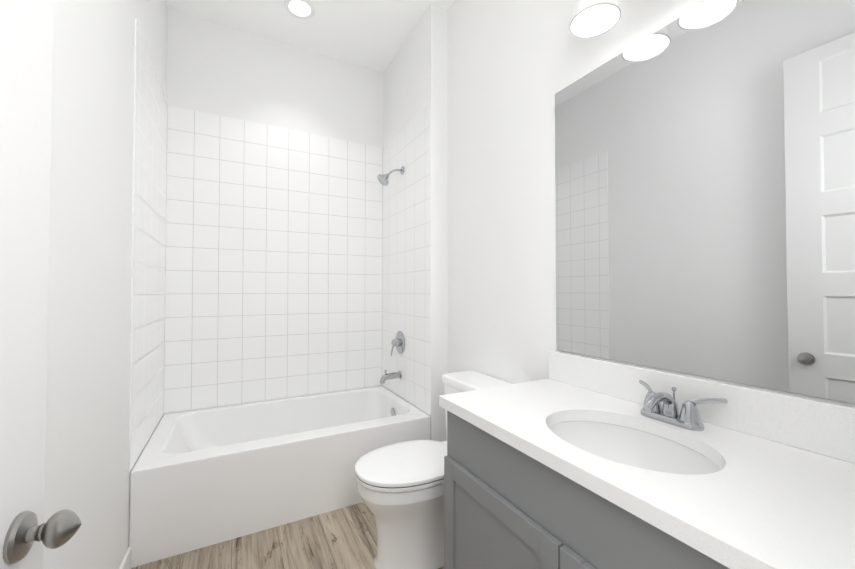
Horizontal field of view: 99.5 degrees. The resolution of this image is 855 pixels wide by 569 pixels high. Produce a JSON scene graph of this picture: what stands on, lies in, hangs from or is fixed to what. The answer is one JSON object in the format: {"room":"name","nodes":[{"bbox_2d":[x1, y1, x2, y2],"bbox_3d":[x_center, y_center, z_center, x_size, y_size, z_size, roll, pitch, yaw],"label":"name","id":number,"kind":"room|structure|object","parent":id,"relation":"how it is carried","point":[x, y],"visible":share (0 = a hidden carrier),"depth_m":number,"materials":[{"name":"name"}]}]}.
{"room":"bathroom","nodes":[
{"label":"bathroom","id":0,"kind":"room"},
{"bbox_2d":[43,0,167,568],"bbox_3d":[-0.781,-0.309,0.524,0.100,3.030,4.250,1,-1,-28],"label":"wall","id":1,"kind":"structure","parent":0,"point":[87,477],"depth_m":1.14,"materials":[{"name":"white paint"}]},
{"bbox_2d":[0,0,81,568],"bbox_3d":[-0.460,-0.044,0.236,0.179,2.470,0.816,1,-1,-28],"label":"door","id":2,"kind":"structure","parent":1,"relation":"in","point":[27,534],"depth_m":0.54,"materials":[{"name":"white paint"}]},
{"bbox_2d":[119,547,130,568],"bbox_3d":[-1.030,1.169,1.084,0.013,0.095,1.078,1,-1,-28],"label":"baseboard","id":3,"kind":"structure","parent":1,"relation":"attached to","point":[126,563],"depth_m":1.51,"materials":[{"name":"white paint"}]},
{"bbox_2d":[129,19,166,471],"bbox_3d":[-1.484,-0.174,1.951,0.005,1.979,0.845,1,-1,-28],"label":"wall tile","id":4,"kind":"structure","parent":1,"relation":"attached to","point":[146,411],"depth_m":1.83,"materials":[{"name":"white tile"}]},
{"bbox_2d":[163,9,382,414],"bbox_3d":[-0.961,-0.270,2.768,1.895,3.030,0.100,1,-1,-28],"label":"wall","id":5,"kind":"structure","parent":0,"point":[214,68],"depth_m":2.63,"materials":[{"name":"white paint"}]},
{"bbox_2d":[164,105,382,413],"bbox_3d":[-1.027,-0.161,2.671,1.480,1.979,0.005,1,-1,-28],"label":"wall tile","id":6,"kind":"structure","parent":5,"relation":"attached to","point":[274,266],"depth_m":2.60,"materials":[{"name":"white tile"}]},
{"bbox_2d":[131,502,443,568],"bbox_3d":[-0.035,1.263,0.894,2.000,0.100,4.250,1,-1,-28],"label":"floor","id":7,"kind":"structure","parent":0,"point":[344,538],"depth_m":1.68,"materials":[{"name":"brown wood"}]},
{"bbox_2d":[129,386,429,567],"bbox_3d":[-0.831,1.030,2.283,1.487,0.413,0.836,1,-1,-28],"label":"bathtub","id":8,"kind":"object","parent":7,"relation":"on","point":[201,478],"visible":0.94,"depth_m":1.89,"materials":[{"name":"white ceramic"}]},
{"bbox_2d":[354,371,512,568],"bbox_3d":[0.032,0.854,1.703,0.752,0.746,0.448,1,-1,-28],"label":"toilet","id":9,"kind":"object","parent":7,"relation":"on","point":[400,487],"visible":0.6,"depth_m":1.53,"materials":[{"name":"white ceramic"}]},
{"bbox_2d":[439,350,854,568],"bbox_3d":[0.536,0.743,0.934,0.590,0.940,1.104,1,-1,-28],"label":"bathroom vanity","id":10,"kind":"object","parent":7,"relation":"on","point":[572,461],"visible":1,"depth_m":0.88,"materials":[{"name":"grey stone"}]},
{"bbox_2d":[166,0,454,72],"bbox_3d":[-0.035,-1.867,0.949,2.000,0.100,4.250,1,-1,-28],"label":"ceiling","id":11,"kind":"structure","parent":0,"point":[372,34],"depth_m":2.48,"materials":[{"name":"white paint"}]},
{"bbox_2d":[284,0,314,18],"bbox_3d":[-0.826,-1.787,2.345,0.188,0.010,0.188,1,-1,-28],"label":"recessed light","id":12,"kind":"object","parent":11,"relation":"in","point":[302,9],"visible":1,"depth_m":2.35,"materials":[{"name":"white paint"}]},
{"bbox_2d":[383,4,447,441],"bbox_3d":[-0.119,-0.271,2.684,0.122,3.030,0.840,1,-1,-28],"label":"wall","id":13,"kind":"structure","parent":0,"point":[415,78],"depth_m":2.33,"materials":[{"name":"white paint"}]},
{"bbox_2d":[382,102,430,415],"bbox_3d":[-0.175,-0.162,2.653,0.005,1.979,0.840,1,-1,-28],"label":"wall tile","id":14,"kind":"structure","parent":13,"relation":"attached to","point":[407,253],"depth_m":2.56,"materials":[{"name":"white tile"}]},
{"bbox_2d":[377,166,403,185],"bbox_3d":[-0.269,-0.792,2.625,0.195,0.161,0.096,1,-1,-28],"label":"shower head","id":15,"kind":"object","parent":14,"relation":"attached to","point":[383,179],"visible":1,"depth_m":2.60},
{"bbox_2d":[380,370,401,383],"bbox_3d":[-0.273,0.668,2.643,0.161,0.096,0.060,1,-1,-28],"label":"tub spout","id":16,"kind":"object","parent":14,"relation":"attached to","point":[388,376],"visible":1,"depth_m":2.62,"materials":[{"name":"silver metal"}]},
{"bbox_2d":[391,331,404,355],"bbox_3d":[-0.235,0.434,2.667,0.076,0.180,0.170,1,-1,-28],"label":"tub valve","id":17,"kind":"object","parent":14,"relation":"attached to","point":[398,342],"visible":1,"depth_m":2.65,"materials":[{"name":"silver metal"}]},
{"bbox_2d":[448,0,854,406],"bbox_3d":[0.755,-0.296,1.281,0.100,3.030,4.140,1,-1,-28],"label":"wall","id":18,"kind":"structure","parent":0,"point":[515,67],"depth_m":1.82,"materials":[{"name":"white paint"}]},
{"bbox_2d":[569,0,620,37],"bbox_3d":[0.689,-1.049,1.066,0.228,0.322,0.680,1,-1,-28],"label":"sconce","id":19,"kind":"object","parent":18,"relation":"attached to","point":[592,18],"visible":1,"depth_m":1.26,"materials":[{"name":"white glass"}]},
{"bbox_2d":[555,0,854,403],"bbox_3d":[0.765,-0.279,1.147,0.006,1.099,0.915,1,-1,-28],"label":"mirror","id":20,"kind":"object","parent":18,"relation":"attached to","point":[705,182],"visible":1,"depth_m":1.02,"materials":[{"name":"clear glass"}]}
]}

